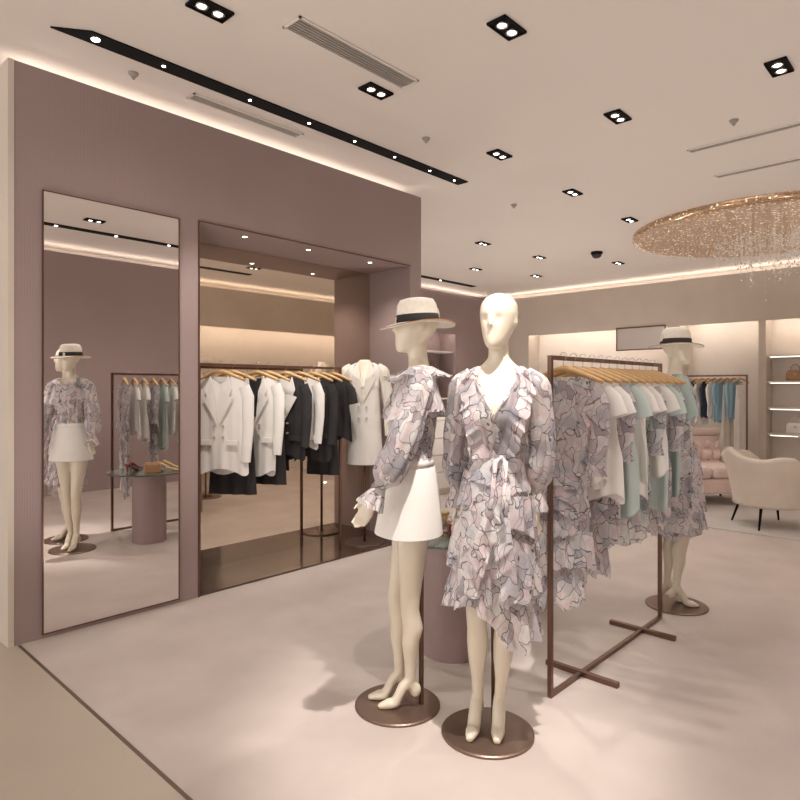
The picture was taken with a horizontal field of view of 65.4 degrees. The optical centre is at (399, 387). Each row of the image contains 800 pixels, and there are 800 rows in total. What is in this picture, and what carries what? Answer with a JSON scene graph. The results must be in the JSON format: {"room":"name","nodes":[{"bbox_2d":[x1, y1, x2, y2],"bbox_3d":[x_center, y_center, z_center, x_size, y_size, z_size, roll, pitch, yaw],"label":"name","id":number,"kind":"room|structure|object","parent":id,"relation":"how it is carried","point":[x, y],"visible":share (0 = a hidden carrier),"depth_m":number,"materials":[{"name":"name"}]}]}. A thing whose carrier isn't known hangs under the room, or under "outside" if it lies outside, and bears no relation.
{"room":"clothing store","nodes":[
{"label":"clothing store","id":0,"kind":"room"},
{"bbox_2d":[0,57,13,647],"bbox_3d":[-2.683,-0.193,3.928,1.515,3.225,0.030,0,0,43],"label":"wall","id":1,"kind":"structure","parent":0,"point":[7,68],"depth_m":3.42,"materials":[{"name":"beige paint"}]},
{"bbox_2d":[14,60,420,645],"bbox_3d":[-1.220,-0.193,4.908,0.710,3.225,3.400,0,0,43],"label":"wall partition","id":2,"kind":"structure","parent":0,"point":[72,137],"depth_m":4.13,"materials":[{"name":"paint"}]},
{"bbox_2d":[42,190,179,634],"bbox_3d":[-1.741,0.138,3.820,0.015,2.517,0.822,0,0,43],"label":"wall mirror","id":3,"kind":"object","parent":2,"relation":"attached to","point":[111,272],"visible":1,"depth_m":3.77,"materials":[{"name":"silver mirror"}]},
{"bbox_2d":[200,242,369,377],"bbox_3d":[-0.928,-0.609,5.494,0.013,1.039,1.821,0,0,43],"label":"mirror","id":4,"kind":"object","parent":2,"relation":"attached to","point":[262,309],"depth_m":5.36,"materials":[{"name":"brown mirror"}]},
{"bbox_2d":[200,531,391,595],"bbox_3d":[-0.833,1.414,5.199,0.530,0.012,2.134,0,0,43],"label":"platform","id":5,"kind":"object","parent":2,"relation":"attached to","point":[242,572],"depth_m":5.00,"materials":[{"name":"wood"}]},
{"bbox_2d":[200,363,341,581],"bbox_3d":[-0.994,0.613,5.011,0.020,1.590,1.380,0,0,43],"label":"clothes rack","id":6,"kind":"object","parent":5,"relation":"on","point":[201,364],"visible":0.62,"depth_m":5.11,"materials":[{"name":"brown metal"}]},
{"bbox_2d":[201,364,244,380],"bbox_3d":[-1.336,-0.126,4.646,0.378,0.153,0.030,0,0,9],"label":"clothes hanger","id":7,"kind":"object","parent":6,"relation":"hanging from","point":[220,371],"visible":0.94,"depth_m":4.63,"materials":[{"name":"brown wood"}]},
{"bbox_2d":[201,376,253,475],"bbox_3d":[-1.337,0.279,4.637,0.524,0.742,0.093,0,0,9],"label":"blazer","id":8,"kind":"object","parent":7,"relation":"hanging from","point":[227,403],"visible":0.76,"depth_m":4.61,"materials":[{"name":"white fabric"}]},
{"bbox_2d":[214,361,256,380],"bbox_3d":[-1.267,-0.126,4.719,0.378,0.153,0.030,0,0,9],"label":"clothes hanger","id":9,"kind":"object","parent":6,"relation":"hanging from","point":[236,372],"visible":0.78,"depth_m":4.70,"materials":[{"name":"brown wood"}]},
{"bbox_2d":[209,439,256,494],"bbox_3d":[-1.267,0.389,4.720,0.380,0.830,0.055,0,0,9],"label":"skirt","id":10,"kind":"object","parent":9,"relation":"hanging from","point":[233,483],"visible":0.27,"depth_m":4.70,"materials":[{"name":"black fabric"}]},
{"bbox_2d":[241,362,279,381],"bbox_3d":[-1.117,-0.126,4.880,0.378,0.153,0.030,0,0,14],"label":"clothes hanger","id":11,"kind":"object","parent":6,"relation":"hanging from","point":[257,371],"visible":0.79,"depth_m":4.86,"materials":[{"name":"brown wood"}]},
{"bbox_2d":[244,376,284,475],"bbox_3d":[-1.119,0.299,4.871,0.468,0.781,0.092,0,0,14],"label":"blazer","id":12,"kind":"object","parent":11,"relation":"hanging from","point":[269,396],"visible":0.59,"depth_m":4.83,"materials":[{"name":"white fabric"}]},
{"bbox_2d":[253,363,289,381],"bbox_3d":[-1.049,-0.126,4.953,0.378,0.153,0.030,0,0,14],"label":"clothes hanger","id":13,"kind":"object","parent":6,"relation":"hanging from","point":[267,371],"visible":0.73,"depth_m":4.93,"materials":[{"name":"brown wood"}]},
{"bbox_2d":[256,433,286,484],"bbox_3d":[-1.049,0.369,4.953,0.320,0.790,0.055,0,0,14],"label":"skirt","id":14,"kind":"object","parent":13,"relation":"hanging from","point":[279,478],"visible":0.16,"depth_m":4.92,"materials":[{"name":"black fabric"}]},
{"bbox_2d":[274,363,306,381],"bbox_3d":[-0.932,-0.126,5.077,0.378,0.153,0.030,0,0,14],"label":"clothes hanger","id":15,"kind":"object","parent":6,"relation":"hanging from","point":[285,372],"visible":0.76,"depth_m":5.05,"materials":[{"name":"brown wood"}]},
{"bbox_2d":[277,377,311,460],"bbox_3d":[-0.935,0.249,5.067,0.468,0.681,0.092,0,0,14],"label":"blazer","id":16,"kind":"object","parent":15,"relation":"hanging from","point":[298,395],"visible":0.41,"depth_m":5.03,"materials":[{"name":"black fabric"}]},
{"bbox_2d":[286,364,319,381],"bbox_3d":[-0.837,-0.126,5.179,0.378,0.153,0.030,0,0,17],"label":"clothes hanger","id":17,"kind":"object","parent":6,"relation":"hanging from","point":[299,372],"visible":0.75,"depth_m":5.15,"materials":[{"name":"brown wood"}]},
{"bbox_2d":[304,377,324,449],"bbox_3d":[-0.840,0.209,5.170,0.460,0.602,0.092,0,0,17],"label":"blazer","id":18,"kind":"object","parent":17,"relation":"hanging from","point":[318,395],"visible":0.2,"depth_m":5.10,"materials":[{"name":"white fabric"}]},
{"bbox_2d":[301,364,332,381],"bbox_3d":[-0.741,-0.126,5.282,0.378,0.153,0.030,0,0,17],"label":"clothes hanger","id":19,"kind":"object","parent":6,"relation":"hanging from","point":[312,372],"visible":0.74,"depth_m":5.25,"materials":[{"name":"brown wood"}]},
{"bbox_2d":[294,377,337,462],"bbox_3d":[-0.744,0.269,5.271,0.468,0.722,0.091,0,0,17],"label":"blazer","id":20,"kind":"object","parent":19,"relation":"hanging from","point":[323,454],"visible":0.36,"depth_m":5.22,"materials":[{"name":"black fabric"}]},
{"bbox_2d":[312,365,342,381],"bbox_3d":[-0.666,-0.126,5.362,0.378,0.153,0.030,0,0,20],"label":"clothes hanger","id":21,"kind":"object","parent":6,"relation":"hanging from","point":[322,372],"visible":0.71,"depth_m":5.33,"materials":[{"name":"brown wood"}]},
{"bbox_2d":[307,430,339,474],"bbox_3d":[-0.666,0.359,5.362,0.320,0.770,0.054,0,0,20],"label":"skirt","id":22,"kind":"object","parent":21,"relation":"hanging from","point":[331,467],"visible":0.27,"depth_m":5.33,"materials":[{"name":"black fabric"}]},
{"bbox_2d":[320,365,352,381],"bbox_3d":[-0.584,-0.126,5.450,0.378,0.153,0.030,0,0,23],"label":"clothes hanger","id":23,"kind":"object","parent":6,"relation":"hanging from","point":[331,373],"visible":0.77,"depth_m":5.41,"materials":[{"name":"brown wood"}]},
{"bbox_2d":[330,378,357,441],"bbox_3d":[-0.585,0.193,5.448,0.493,0.554,0.096,0,0,26],"label":"shirt","id":24,"kind":"object","parent":23,"relation":"hanging from","point":[347,395],"visible":0.41,"depth_m":5.39,"materials":[{"name":"black fabric"}]},
{"bbox_2d":[342,360,391,546],"bbox_3d":[-0.323,0.576,5.685,0.549,1.665,0.357,0,0,4],"label":"dress form","id":25,"kind":"object","parent":5,"relation":"on","point":[365,446],"visible":0.8,"depth_m":5.58,"materials":[{"name":"white fabric"}]},
{"bbox_2d":[198,220,410,596],"bbox_3d":[-0.636,0.140,5.008,0.008,2.560,2.144,0,0,43],"label":"trim","id":26,"kind":"structure","parent":2,"relation":"attached to","point":[199,221],"depth_m":4.23,"materials":[{"name":"brown metal"}]},
{"bbox_2d":[0,0,799,298],"bbox_3d":[0.260,-1.980,4.961,9.600,0.100,15.600,0,0,43],"label":"ceiling","id":27,"kind":"structure","parent":0,"point":[681,70],"depth_m":4.12,"materials":[{"name":"paint"}]},
{"bbox_2d":[128,70,138,79],"bbox_3d":[-1.633,-1.909,3.816,0.064,0.041,0.064,0,0,43],"label":"smoke detector","id":28,"kind":"object","parent":27,"relation":"attached to","point":[133,74],"visible":1,"depth_m":3.80,"materials":[{"name":"white plastic"}]},
{"bbox_2d":[185,0,233,23],"bbox_3d":[-0.965,-1.921,3.162,0.116,0.017,0.210,0,0,43],"label":"recessed light","id":29,"kind":"object","parent":27,"relation":"in","point":[208,8],"visible":1,"depth_m":3.16,"materials":[{"name":"black metal"}]},
{"bbox_2d":[186,93,303,137],"bbox_3d":[-1.074,-1.925,4.429,0.100,0.009,0.900,0,0,43],"label":"ceiling vent","id":30,"kind":"object","parent":27,"relation":"in","point":[195,97],"visible":1,"depth_m":4.39,"materials":[{"name":"metal"}]},
{"bbox_2d":[50,26,467,184],"bbox_3d":[-0.615,-1.923,4.568,0.120,0.013,3.530,0,0,43],"label":"track","id":31,"kind":"object","parent":27,"relation":"attached to","point":[92,37],"visible":1,"depth_m":4.07,"materials":[{"name":"black metal"}]},
{"bbox_2d":[283,15,418,88],"bbox_3d":[-0.254,-1.925,3.614,0.150,0.009,0.930,0,0,43],"label":"ceiling vent","id":32,"kind":"object","parent":27,"relation":"in","point":[385,71],"visible":1,"depth_m":3.56,"materials":[{"name":"metal"}]},
{"bbox_2d":[358,81,393,99],"bbox_3d":[-0.155,-1.921,4.035,0.116,0.017,0.210,0,0,43],"label":"recessed light","id":33,"kind":"object","parent":27,"relation":"in","point":[370,88],"visible":1,"depth_m":4.03,"materials":[{"name":"black metal"}]},
{"bbox_2d":[421,275,475,286],"bbox_3d":[-0.167,-1.923,10.154,0.120,0.013,4.600,0,0,43],"label":"track","id":34,"kind":"object","parent":27,"relation":"attached to","point":[422,276],"visible":0.23,"depth_m":11.23,"materials":[{"name":"black metal"}]},
{"bbox_2d":[486,149,512,160],"bbox_3d":[0.820,-1.921,5.135,0.116,0.017,0.210,0,0,43],"label":"recessed light","id":35,"kind":"object","parent":27,"relation":"in","point":[498,154],"visible":1,"depth_m":5.13,"materials":[{"name":"black metal"}]},
{"bbox_2d":[486,14,526,40],"bbox_3d":[0.571,-1.921,3.328,0.116,0.017,0.210,0,0,43],"label":"recessed light","id":36,"kind":"object","parent":27,"relation":"in","point":[503,25],"visible":1,"depth_m":3.32,"materials":[{"name":"black metal"}]},
{"bbox_2d":[562,188,582,196],"bbox_3d":[1.700,-1.921,6.134,0.116,0.017,0.210,0,0,43],"label":"recessed light","id":37,"kind":"object","parent":27,"relation":"in","point":[572,192],"visible":1,"depth_m":6.13,"materials":[{"name":"black metal"}]},
{"bbox_2d":[591,251,602,258],"bbox_3d":[2.792,-1.882,8.837,0.160,0.094,0.160,0,0,43],"label":"dome camera","id":38,"kind":"object","parent":27,"relation":"attached to","point":[595,254],"visible":1,"depth_m":8.79,"materials":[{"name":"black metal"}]},
{"bbox_2d":[603,109,631,124],"bbox_3d":[1.544,-1.921,4.417,0.116,0.017,0.210,0,0,43],"label":"recessed light","id":39,"kind":"object","parent":27,"relation":"in","point":[618,116],"visible":1,"depth_m":4.41,"materials":[{"name":"black metal"}]},
{"bbox_2d":[621,217,638,222],"bbox_3d":[2.629,-1.921,7.127,0.116,0.017,0.210,0,0,43],"label":"recessed light","id":40,"kind":"object","parent":27,"relation":"in","point":[627,219],"visible":1,"depth_m":7.11,"materials":[{"name":"black metal"}]},
{"bbox_2d":[633,190,799,301],"bbox_3d":[4.400,-1.479,7.497,2.997,0.901,2.997,0,0,41],"label":"crystal chandelier","id":41,"kind":"object","parent":27,"relation":"hanging from","point":[766,224],"visible":1,"depth_m":7.36,"materials":[{"name":"gold metal"}]},
{"bbox_2d":[687,122,799,153],"bbox_3d":[2.734,-1.925,4.714,1.050,0.009,0.080,0,0,43],"label":"ceiling vent","id":42,"kind":"object","parent":27,"relation":"in","point":[797,124],"visible":1,"depth_m":4.78,"materials":[{"name":"metal"}]},
{"bbox_2d":[714,157,799,178],"bbox_3d":[3.240,-1.925,5.350,0.980,0.009,0.080,0,0,43],"label":"ceiling vent","id":43,"kind":"object","parent":27,"relation":"in","point":[788,161],"visible":1,"depth_m":5.44,"materials":[{"name":"metal"}]},
{"bbox_2d":[764,56,793,77],"bbox_3d":[2.273,-1.921,3.735,0.116,0.017,0.210,0,0,43],"label":"recessed light","id":44,"kind":"object","parent":27,"relation":"in","point":[780,66],"visible":1,"depth_m":3.73,"materials":[{"name":"black metal"}]},
{"bbox_2d":[0,493,799,799],"bbox_3d":[0.260,1.470,4.961,9.600,0.100,15.600,0,0,43],"label":"floor","id":45,"kind":"structure","parent":0,"point":[250,691],"depth_m":2.86,"materials":[{"name":"beige tile"}]},
{"bbox_2d":[18,645,192,799],"bbox_3d":[-0.136,1.429,1.596,5.380,0.022,0.015,0,0,43],"label":"trim","id":46,"kind":"structure","parent":45,"relation":"in","point":[168,780],"depth_m":2.57,"materials":[{"name":"brown metal"}]},
{"bbox_2d":[351,297,455,727],"bbox_3d":[0.022,0.512,2.762,0.446,1.816,0.583,0,0,-1],"label":"mannequin","id":47,"kind":"object","parent":45,"relation":"on","point":[404,493],"visible":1,"depth_m":2.65},
{"bbox_2d":[424,516,468,663],"bbox_3d":[0.278,1.093,3.356,0.730,0.655,0.730,0,0,43],"label":"display table","id":48,"kind":"object","parent":45,"relation":"on","point":[445,628],"visible":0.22,"depth_m":3.22,"materials":[{"name":"paint"}]},
{"bbox_2d":[432,417,469,493],"bbox_3d":[0.508,0.920,8.563,0.540,1.000,0.900,0,0,43],"label":"base cabinet","id":49,"kind":"object","parent":45,"relation":"on","point":[438,447],"visible":0.12,"depth_m":8.22,"materials":[{"name":"paint"}]},
{"bbox_2d":[441,293,555,759],"bbox_3d":[0.393,0.516,2.553,0.466,1.809,0.387,0,0,16],"label":"mannequin","id":50,"kind":"object","parent":45,"relation":"on","point":[495,573],"visible":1,"depth_m":2.48},
{"bbox_2d":[545,355,675,698],"bbox_3d":[1.145,0.635,3.345,0.380,1.570,1.350,0,0,43],"label":"clothes rack","id":51,"kind":"object","parent":45,"relation":"on","point":[584,672],"visible":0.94,"depth_m":3.02,"materials":[{"name":"brown metal"}]},
{"bbox_2d":[541,352,603,383],"bbox_3d":[0.772,-0.094,2.948,0.378,0.153,0.030,0,0,32],"label":"clothes hanger","id":52,"kind":"object","parent":51,"relation":"hanging from","point":[563,368],"visible":0.75,"depth_m":2.91,"materials":[{"name":"brown wood"}]},
{"bbox_2d":[522,377,609,614],"bbox_3d":[0.770,0.526,2.944,0.434,1.156,0.102,0,0,32],"label":"dress","id":53,"kind":"object","parent":52,"relation":"hanging from","point":[578,405],"visible":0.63,"depth_m":2.90,"materials":[{"name":"fabric"}]},
{"bbox_2d":[553,353,613,383],"bbox_3d":[0.840,-0.094,3.020,0.378,0.153,0.030,0,0,32],"label":"clothes hanger","id":54,"kind":"object","parent":51,"relation":"hanging from","point":[604,378],"visible":0.56,"depth_m":2.97,"materials":[{"name":"brown wood"}]},
{"bbox_2d":[587,382,627,489],"bbox_3d":[0.839,0.215,3.018,0.511,0.534,0.076,0,0,32],"label":"t-shirt","id":55,"kind":"object","parent":54,"relation":"hanging from","point":[617,406],"visible":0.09,"depth_m":2.92,"materials":[{"name":"white fabric"}]},
{"bbox_2d":[558,354,621,383],"bbox_3d":[0.908,-0.094,3.092,0.378,0.153,0.030,0,0,32],"label":"clothes hanger","id":56,"kind":"object","parent":51,"relation":"hanging from","point":[615,379],"visible":0.48,"depth_m":3.04,"materials":[{"name":"brown wood"}]},
{"bbox_2d":[587,382,635,503],"bbox_3d":[0.907,0.255,3.091,0.504,0.614,0.075,0,0,32],"label":"t-shirt","id":57,"kind":"object","parent":56,"relation":"hanging from","point":[614,487],"visible":0.19,"depth_m":3.01,"materials":[{"name":"white fabric"}]},
{"bbox_2d":[568,355,630,383],"bbox_3d":[0.975,-0.094,3.164,0.378,0.153,0.030,0,0,32],"label":"clothes hanger","id":58,"kind":"object","parent":51,"relation":"hanging from","point":[623,379],"visible":0.51,"depth_m":3.11,"materials":[{"name":"brown wood"}]},
{"bbox_2d":[587,382,635,578],"bbox_3d":[0.973,0.458,3.161,0.434,1.019,0.103,0,0,32],"label":"dress","id":59,"kind":"object","parent":58,"relation":"hanging from","point":[604,525],"visible":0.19,"depth_m":3.10,"materials":[{"name":"fabric"}]},
{"bbox_2d":[579,355,638,383],"bbox_3d":[1.043,-0.094,3.237,0.378,0.153,0.030,0,0,32],"label":"clothes hanger","id":60,"kind":"object","parent":51,"relation":"hanging from","point":[632,380],"visible":0.48,"depth_m":3.17,"materials":[{"name":"brown wood"}]},
{"bbox_2d":[617,382,652,517],"bbox_3d":[1.042,0.305,3.234,0.512,0.714,0.073,0,0,33],"label":"blouse","id":61,"kind":"object","parent":60,"relation":"hanging from","point":[631,507],"visible":0.19,"depth_m":3.14,"materials":[{"name":"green fabric"}]},
{"bbox_2d":[606,356,646,383],"bbox_3d":[1.111,-0.094,3.309,0.378,0.153,0.030,0,0,32],"label":"clothes hanger","id":62,"kind":"object","parent":51,"relation":"hanging from","point":[640,380],"visible":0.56,"depth_m":3.25,"materials":[{"name":"brown wood"}]},
{"bbox_2d":[614,357,653,384],"bbox_3d":[1.178,-0.094,3.381,0.378,0.153,0.030,0,0,32],"label":"clothes hanger","id":63,"kind":"object","parent":51,"relation":"hanging from","point":[623,370],"visible":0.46,"depth_m":3.32,"materials":[{"name":"brown wood"}]},
{"bbox_2d":[639,382,666,500],"bbox_3d":[1.177,0.275,3.380,0.504,0.654,0.078,0,0,32],"label":"t-shirt","id":64,"kind":"object","parent":63,"relation":"hanging from","point":[643,489],"visible":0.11,"depth_m":3.30,"materials":[{"name":"white fabric"}]},
{"bbox_2d":[622,357,660,384],"bbox_3d":[1.246,-0.094,3.454,0.378,0.153,0.030,0,0,32],"label":"clothes hanger","id":65,"kind":"object","parent":51,"relation":"hanging from","point":[656,381],"visible":0.41,"depth_m":3.39,"materials":[{"name":"brown wood"}]},
{"bbox_2d":[618,384,665,545],"bbox_3d":[1.244,0.407,3.450,0.434,0.919,0.103,0,0,32],"label":"dress","id":66,"kind":"object","parent":65,"relation":"hanging from","point":[633,530],"visible":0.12,"depth_m":3.38,"materials":[{"name":"fabric"}]},
{"bbox_2d":[629,358,667,384],"bbox_3d":[1.314,-0.094,3.526,0.378,0.153,0.030,0,0,32],"label":"clothes hanger","id":67,"kind":"object","parent":51,"relation":"hanging from","point":[642,372],"visible":0.33,"depth_m":3.46,"materials":[{"name":"brown wood"}]},
{"bbox_2d":[646,383,680,477],"bbox_3d":[1.313,0.225,3.525,0.504,0.555,0.076,0,0,32],"label":"t-shirt","id":68,"kind":"object","parent":67,"relation":"hanging from","point":[658,465],"visible":0.1,"depth_m":3.42,"materials":[{"name":"white fabric"}]},
{"bbox_2d":[636,359,673,384],"bbox_3d":[1.381,-0.094,3.598,0.378,0.153,0.030,0,0,32],"label":"clothes hanger","id":69,"kind":"object","parent":51,"relation":"hanging from","point":[656,375],"visible":0.38,"depth_m":3.53,"materials":[{"name":"brown wood"}]},
{"bbox_2d":[643,359,680,384],"bbox_3d":[1.449,-0.094,3.670,0.378,0.153,0.030,0,0,32],"label":"clothes hanger","id":70,"kind":"object","parent":51,"relation":"hanging from","point":[662,375],"visible":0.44,"depth_m":3.60,"materials":[{"name":"brown wood"}]},
{"bbox_2d":[647,386,685,535],"bbox_3d":[1.447,0.406,3.667,0.434,0.915,0.102,0,0,32],"label":"dress","id":71,"kind":"object","parent":70,"relation":"hanging from","point":[675,428],"visible":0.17,"depth_m":3.58,"materials":[{"name":"fabric"}]},
{"bbox_2d":[649,360,686,384],"bbox_3d":[1.516,-0.094,3.743,0.378,0.153,0.030,0,0,32],"label":"clothes hanger","id":72,"kind":"object","parent":51,"relation":"hanging from","point":[673,377],"visible":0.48,"depth_m":3.68,"materials":[{"name":"brown wood"}]},
{"bbox_2d":[667,383,698,496],"bbox_3d":[1.516,0.295,3.741,0.506,0.694,0.080,0,0,32],"label":"t-shirt","id":73,"kind":"object","parent":72,"relation":"hanging from","point":[691,407],"visible":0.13,"depth_m":3.65,"materials":[{"name":"green fabric"}]},
{"bbox_2d":[645,327,708,615],"bbox_3d":[1.794,0.513,4.052,0.382,1.814,0.479,0,0,38],"label":"mannequin","id":74,"kind":"object","parent":45,"relation":"on","point":[687,519],"visible":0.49,"depth_m":3.97},
{"bbox_2d":[687,375,747,449],"bbox_3d":[4.910,0.608,9.813,1.024,1.624,0.024,0,0,43],"label":"clothes rack","id":75,"kind":"object","parent":45,"relation":"on","point":[687,375],"visible":0.43,"depth_m":9.46,"materials":[{"name":"brown metal"}]},
{"bbox_2d":[731,373,748,382],"bbox_3d":[5.209,-0.146,9.533,0.378,0.153,0.030,0,0,-23],"label":"clothes hanger","id":76,"kind":"object","parent":75,"relation":"hanging from","point":[740,373],"visible":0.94,"depth_m":9.51,"materials":[{"name":"brown wood"}]},
{"bbox_2d":[734,385,745,449],"bbox_3d":[5.209,0.447,9.533,0.280,0.990,0.054,0,0,-23],"label":"trousers","id":77,"kind":"object","parent":76,"relation":"hanging from","point":[740,416],"visible":0.97,"depth_m":9.51,"materials":[{"name":"white fabric"}]},
{"bbox_3d":[5.075,-0.146,9.659,0.378,0.153,0.030,0,0,-23],"label":"clothes hanger","id":78,"kind":"object","parent":75,"relation":"hanging from","visible":0},
{"bbox_2d":[712,381,726,422],"bbox_3d":[5.009,0.221,9.719,0.377,0.654,0.081,0,0,-23],"label":"shirt","id":79,"kind":"object","parent":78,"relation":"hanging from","point":[717,389],"visible":0.67,"depth_m":9.68,"materials":[{"name":"blue fabric"}]},
{"bbox_2d":[720,385,733,446],"bbox_3d":[5.075,0.427,9.658,0.280,0.950,0.055,0,0,-23],"label":"trousers","id":80,"kind":"object","parent":78,"relation":"hanging from","point":[727,431],"visible":0.71,"depth_m":9.62,"materials":[{"name":"beige fabric"}]},
{"bbox_3d":[5.008,-0.146,9.722,0.378,0.153,0.030,0,0,-23],"label":"clothes hanger","id":81,"kind":"object","parent":75,"relation":"hanging from","visible":0},
{"bbox_2d":[706,381,714,418],"bbox_3d":[4.942,0.191,9.782,0.377,0.594,0.081,0,0,-23],"label":"shirt","id":82,"kind":"object","parent":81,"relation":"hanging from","point":[710,404],"visible":0.41,"depth_m":9.74,"materials":[{"name":"white fabric"}]},
{"bbox_3d":[4.941,-0.146,9.784,0.378,0.153,0.030,0,0,-23],"label":"clothes hanger","id":83,"kind":"object","parent":75,"relation":"hanging from","visible":0},
{"bbox_2d":[699,381,711,418],"bbox_3d":[4.874,0.191,9.845,0.377,0.594,0.079,0,0,-23],"label":"shirt","id":84,"kind":"object","parent":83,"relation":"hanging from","point":[703,413],"visible":0.44,"depth_m":9.80,"materials":[{"name":"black fabric"}]},
{"bbox_3d":[5.142,-0.146,9.596,0.378,0.153,0.030,0,0,-23],"label":"clothes hanger","id":85,"kind":"object","parent":75,"relation":"hanging from","visible":0},
{"bbox_2d":[725,381,740,419],"bbox_3d":[5.144,0.191,9.592,0.382,0.594,0.078,0,0,-21],"label":"shirt","id":86,"kind":"object","parent":85,"relation":"hanging from","point":[730,389],"visible":0.73,"depth_m":9.55,"materials":[{"name":"blue fabric"}]},
{"bbox_3d":[4.806,-0.146,9.910,0.378,0.153,0.030,0,0,-23],"label":"clothes hanger","id":87,"kind":"object","parent":75,"relation":"hanging from","visible":0},
{"bbox_2d":[693,381,707,424],"bbox_3d":[4.806,0.241,9.909,0.382,0.694,0.075,0,0,-24],"label":"shirt","id":88,"kind":"object","parent":87,"relation":"hanging from","point":[703,420],"visible":0.38,"depth_m":9.86,"materials":[{"name":"white fabric"}]},
{"bbox_2d":[704,494,799,540],"bbox_3d":[4.874,1.414,6.635,3.550,0.012,2.850,0,0,43],"label":"area rug","id":89,"kind":"object","parent":45,"relation":"on","point":[720,509],"visible":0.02,"depth_m":6.67,"materials":[{"name":"beige carpet"}]},
{"bbox_2d":[693,428,731,495],"bbox_3d":[3.717,0.965,7.808,1.170,0.886,0.820,0,0,-2],"label":"tufted sofa","id":90,"kind":"object","parent":89,"relation":"on","point":[715,479],"visible":0.41,"depth_m":8.03,"materials":[{"name":"fabric"}]},
{"bbox_2d":[701,466,711,478],"bbox_3d":[3.499,1.018,7.716,0.434,0.140,0.650,0,0,-2],"label":"seat cushion","id":91,"kind":"object","parent":90,"relation":"on","point":[707,470],"depth_m":7.41,"materials":[{"name":"fabric"}]},
{"bbox_2d":[701,462,728,478],"bbox_3d":[3.939,1.018,7.731,0.434,0.140,0.650,0,0,-2],"label":"seat cushion","id":92,"kind":"object","parent":90,"relation":"on","point":[718,470],"depth_m":7.43,"materials":[{"name":"fabric"}]},
{"bbox_2d":[722,447,799,530],"bbox_3d":[3.727,1.004,6.387,0.756,0.809,0.878,0,0,0],"label":"armchair","id":93,"kind":"object","parent":89,"relation":"on","point":[770,484],"visible":1,"depth_m":6.10,"materials":[{"name":"beige fabric"}]},
{"bbox_2d":[421,288,483,416],"bbox_3d":[-3.208,-0.255,8.207,0.100,3.350,15.600,0,0,43],"label":"wall","id":94,"kind":"structure","parent":0,"point":[433,343],"depth_m":12.32,"materials":[{"name":"paint"}]},
{"bbox_2d":[421,289,488,457],"bbox_3d":[-0.566,-0.193,10.664,0.400,3.225,6.800,0,0,43],"label":"wall","id":95,"kind":"structure","parent":0,"point":[465,340],"depth_m":12.31,"materials":[{"name":"paint"}]},
{"bbox_2d":[427,350,452,353],"bbox_3d":[0.200,-0.695,11.523,0.335,0.030,2.080,0,0,43],"label":"display shelf","id":96,"kind":"object","parent":95,"relation":"attached to","point":[428,351],"visible":0.36,"depth_m":11.93,"materials":[{"name":"paint"}]},
{"bbox_2d":[634,383,659,485],"bbox_3d":[1.110,0.225,3.308,0.504,0.554,0.081,0,0,32],"label":"t-shirt","id":97,"kind":"object","parent":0,"point":[640,444],"visible":0.14,"depth_m":3.22,"materials":[{"name":"white fabric"}]},
{"bbox_2d":[508,263,799,461],"bbox_3d":[5.362,-0.193,10.047,9.100,3.225,0.400,0,0,43],"label":"wall","id":98,"kind":"structure","parent":0,"point":[722,298],"depth_m":10.43,"materials":[{"name":"beige paint"}]},
{"bbox_2d":[616,325,665,350],"bbox_3d":[4.187,-0.865,10.848,0.870,0.410,0.024,0,0,43],"label":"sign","id":99,"kind":"object","parent":98,"relation":"attached to","point":[642,337],"visible":0.76,"depth_m":10.87,"materials":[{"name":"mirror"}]},
{"bbox_2d":[768,432,798,435],"bbox_3d":[6.304,0.705,9.173,1.490,0.030,0.370,0,0,43],"label":"display shelf","id":100,"kind":"object","parent":98,"relation":"attached to","point":[770,433],"visible":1,"depth_m":9.45,"materials":[{"name":"paint"}]},
{"bbox_2d":[786,417,799,433],"bbox_3d":[5.997,0.564,9.452,0.240,0.250,0.102,0,0,37],"label":"handbag","id":101,"kind":"object","parent":100,"relation":"on","point":[794,428],"visible":1,"depth_m":9.43,"materials":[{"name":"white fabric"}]},
{"bbox_2d":[768,381,799,382],"bbox_3d":[6.304,-0.095,9.173,1.490,0.030,0.370,0,0,43],"label":"display shelf","id":102,"kind":"object","parent":98,"relation":"attached to","point":[768,381],"visible":1,"depth_m":9.40,"materials":[{"name":"paint"}]},
{"bbox_2d":[786,364,799,380],"bbox_3d":[5.997,-0.236,9.452,0.240,0.250,0.102,0,0,37],"label":"handbag","id":103,"kind":"object","parent":102,"relation":"on","point":[791,375],"visible":1,"depth_m":9.43,"materials":[{"name":"brown leather"}]},
{"bbox_2d":[768,406,799,409],"bbox_3d":[6.304,0.305,9.173,1.490,0.030,0.370,0,0,43],"label":"display shelf","id":104,"kind":"object","parent":98,"relation":"attached to","point":[772,407],"visible":1,"depth_m":9.41,"materials":[{"name":"paint"}]},
{"bbox_2d":[649,383,686,511],"bbox_3d":[1.381,0.325,3.597,0.512,0.754,0.080,0,0,32],"label":"blouse","id":105,"kind":"object","parent":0,"point":[658,499],"visible":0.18,"depth_m":3.51,"materials":[{"name":"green fabric"}]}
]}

